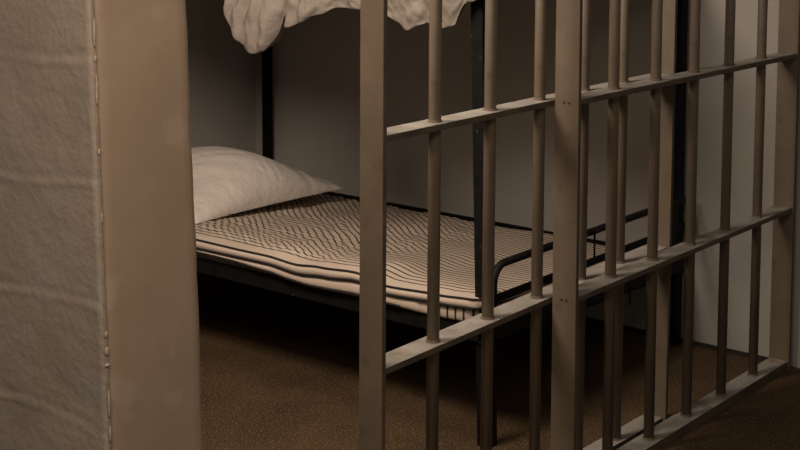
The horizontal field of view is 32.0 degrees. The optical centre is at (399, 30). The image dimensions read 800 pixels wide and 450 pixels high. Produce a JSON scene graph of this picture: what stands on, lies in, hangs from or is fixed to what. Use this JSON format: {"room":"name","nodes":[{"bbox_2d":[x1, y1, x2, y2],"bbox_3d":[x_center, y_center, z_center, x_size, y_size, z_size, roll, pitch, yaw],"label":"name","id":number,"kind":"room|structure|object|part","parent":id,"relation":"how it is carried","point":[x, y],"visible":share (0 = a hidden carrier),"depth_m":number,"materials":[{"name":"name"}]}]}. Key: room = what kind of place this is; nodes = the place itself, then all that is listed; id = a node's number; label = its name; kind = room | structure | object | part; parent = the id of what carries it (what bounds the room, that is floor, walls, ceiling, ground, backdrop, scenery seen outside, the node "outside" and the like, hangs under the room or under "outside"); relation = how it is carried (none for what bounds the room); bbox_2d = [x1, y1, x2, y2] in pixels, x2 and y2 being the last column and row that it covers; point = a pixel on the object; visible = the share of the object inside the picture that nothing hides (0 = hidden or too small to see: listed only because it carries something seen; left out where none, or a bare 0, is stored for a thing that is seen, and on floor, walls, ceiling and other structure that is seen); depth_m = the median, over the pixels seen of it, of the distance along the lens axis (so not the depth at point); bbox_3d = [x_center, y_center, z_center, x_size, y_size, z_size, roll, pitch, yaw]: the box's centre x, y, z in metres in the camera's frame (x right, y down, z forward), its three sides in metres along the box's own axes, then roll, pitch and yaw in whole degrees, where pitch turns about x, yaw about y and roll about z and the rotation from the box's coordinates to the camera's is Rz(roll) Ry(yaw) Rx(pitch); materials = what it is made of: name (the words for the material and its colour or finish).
{"room":"prison interior","nodes":[
{"label":"prison interior","id":0,"kind":"room"},
{"bbox_2d":[0,0,201,449],"bbox_3d":[-1.526,-0.097,3.300,2.774,2.750,0.300,5,7,39],"label":"wall","id":1,"kind":"structure","parent":0,"point":[53,379],"depth_m":2.47,"materials":[{"name":"beige paint"}]},
{"bbox_2d":[91,0,111,449],"bbox_3d":[-0.520,-0.001,2.349,0.016,2.748,0.074,5,7,39],"label":"trim","id":2,"kind":"structure","parent":1,"relation":"attached to","point":[98,177],"depth_m":2.38,"materials":[{"name":"beige paint"}]},
{"bbox_2d":[94,0,203,449],"bbox_3d":[-0.448,-0.001,2.438,0.019,2.730,0.297,5,7,39],"label":"trim","id":3,"kind":"structure","parent":1,"relation":"attached to","point":[149,233],"depth_m":2.46,"materials":[{"name":"paint"}]},
{"bbox_2d":[185,0,255,153],"bbox_3d":[-1.526,-0.293,5.332,0.200,2.750,2.926,5,7,39],"label":"wall","id":4,"kind":"structure","parent":0,"point":[222,74],"depth_m":6.12,"materials":[{"name":"paint"}]},
{"bbox_2d":[197,273,799,449],"bbox_3d":[-0.260,1.415,2.610,8.500,0.120,8.500,5,7,39],"label":"floor","id":5,"kind":"structure","parent":0,"point":[279,371],"depth_m":4.54,"materials":[{"name":"brown concrete"}]},
{"bbox_2d":[197,0,687,446],"bbox_3d":[-0.173,0.222,5.078,2.132,1.780,1.249,5,7,39],"label":"bunk bed","id":6,"kind":"object","parent":5,"relation":"on","point":[252,278],"visible":0.34,"depth_m":4.46,"materials":[{"name":"black metal"}]},
{"bbox_3d":[-0.590,0.114,6.180,0.034,1.780,0.034,5,7,39],"label":"post","id":7,"kind":"part","parent":6,"relation":"part of","materials":[{"name":"black metal"}]},
{"bbox_3d":[-0.555,0.811,4.682,2.048,0.055,0.045,5,7,39],"label":"rail","id":8,"kind":"part","parent":6,"relation":"part of","materials":[{"name":"black metal"}]},
{"bbox_2d":[223,0,475,53],"bbox_3d":[-0.380,-0.095,4.718,1.977,0.274,0.662,5,7,39],"label":"sheet","id":9,"kind":"object","parent":6,"relation":"on","point":[257,25],"visible":0.88,"depth_m":4.32,"materials":[{"name":"beige fabric"}]},
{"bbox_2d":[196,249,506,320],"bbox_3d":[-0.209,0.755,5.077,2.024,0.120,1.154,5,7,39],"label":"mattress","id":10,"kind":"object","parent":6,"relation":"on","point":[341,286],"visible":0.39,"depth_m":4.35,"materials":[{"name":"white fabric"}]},
{"bbox_2d":[195,193,628,309],"bbox_3d":[-0.206,0.732,5.084,2.057,0.142,1.175,5,7,39],"label":"mattress","id":11,"kind":"object","parent":6,"relation":"on","point":[318,235],"visible":0.52,"depth_m":4.76,"materials":[{"name":"fabric"}]},
{"bbox_2d":[191,146,343,223],"bbox_3d":[-0.738,0.564,5.499,0.636,0.194,0.864,4,7,35],"label":"pillow","id":12,"kind":"object","parent":11,"relation":"on","point":[226,180],"visible":0.59,"depth_m":5.33,"materials":[{"name":"beige fabric"}]},
{"bbox_3d":[0.196,0.767,5.608,2.048,0.055,0.045,5,7,39],"label":"rail","id":13,"kind":"part","parent":6,"relation":"part of","materials":[{"name":"black metal"}]},
{"bbox_3d":[0.237,0.328,3.982,0.097,1.780,0.036,0,6,2],"label":"post","id":14,"kind":"part","parent":6,"relation":"part of","materials":[{"name":"black metal"}]},
{"bbox_3d":[0.619,0.853,4.501,0.040,0.099,1.235,5,7,39],"label":"rail","id":15,"kind":"part","parent":6,"relation":"part of","materials":[{"name":"black metal"}]},
{"bbox_3d":[0.981,0.239,4.920,0.042,1.780,0.042,5,7,39],"label":"post","id":16,"kind":"part","parent":6,"relation":"part of","materials":[{"name":"black metal"}]},
{"bbox_2d":[359,0,677,449],"bbox_3d":[0.364,0.045,3.620,0.076,2.415,1.366,5,7,39],"label":"gate","id":17,"kind":"object","parent":5,"relation":"on","point":[375,363],"visible":0.77,"depth_m":3.48,"materials":[{"name":"metal"}]},
{"bbox_3d":[0.357,0.713,3.686,0.067,0.016,1.336,5,8,39],"label":"gate rail","id":18,"kind":"part","parent":17,"relation":"part of","materials":[{"name":"metal"}]},
{"bbox_3d":[0.360,0.188,3.637,0.067,0.016,1.336,5,7,39],"label":"gate rail","id":19,"kind":"part","parent":17,"relation":"part of","materials":[{"name":"metal"}]},
{"bbox_3d":[0.353,1.233,3.734,0.060,0.028,1.338,5,7,39],"label":"rail","id":20,"kind":"part","parent":17,"relation":"part of","materials":[{"name":"metal"}]},
{"bbox_2d":[551,0,799,449],"bbox_3d":[0.864,-0.019,4.108,0.076,2.450,1.388,5,7,39],"label":"bars","id":21,"kind":"object","parent":5,"relation":"on","point":[567,290],"visible":1,"depth_m":4.08,"materials":[{"name":"brown paint"}]},
{"bbox_3d":[0.434,0.046,3.579,0.072,2.420,0.014,5,7,39],"label":"post","id":22,"kind":"part","parent":21,"relation":"part of","materials":[{"name":"metal"}]},
{"bbox_3d":[0.865,0.650,4.173,0.063,0.016,1.358,5,7,39],"label":"rail","id":23,"kind":"part","parent":21,"relation":"part of","materials":[{"name":"metal"}]},
{"bbox_3d":[0.866,0.132,4.122,0.063,0.016,1.358,5,7,39],"label":"rail","id":24,"kind":"part","parent":21,"relation":"part of","materials":[{"name":"metal"}]},
{"bbox_3d":[0.863,1.185,4.225,0.066,0.030,1.358,5,7,39],"label":"rail","id":25,"kind":"part","parent":21,"relation":"part of","materials":[{"name":"metal"}]},
{"bbox_3d":[1.298,-0.054,4.640,0.072,2.420,0.014,5,7,39],"label":"post","id":26,"kind":"part","parent":21,"relation":"part of","materials":[{"name":"metal"}]},
{"bbox_2d":[255,0,799,367],"bbox_3d":[1.331,-0.233,4.773,4.946,2.750,0.200,5,7,39],"label":"wall","id":27,"kind":"structure","parent":0,"point":[316,60],"depth_m":5.37,"materials":[{"name":"paint"}]},
{"bbox_2d":[585,317,768,360],"bbox_3d":[0.307,1.060,5.595,2.486,0.014,0.014,5,7,39],"label":"baseboard","id":28,"kind":"structure","parent":27,"relation":"attached to","point":[588,319],"depth_m":4.97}
]}

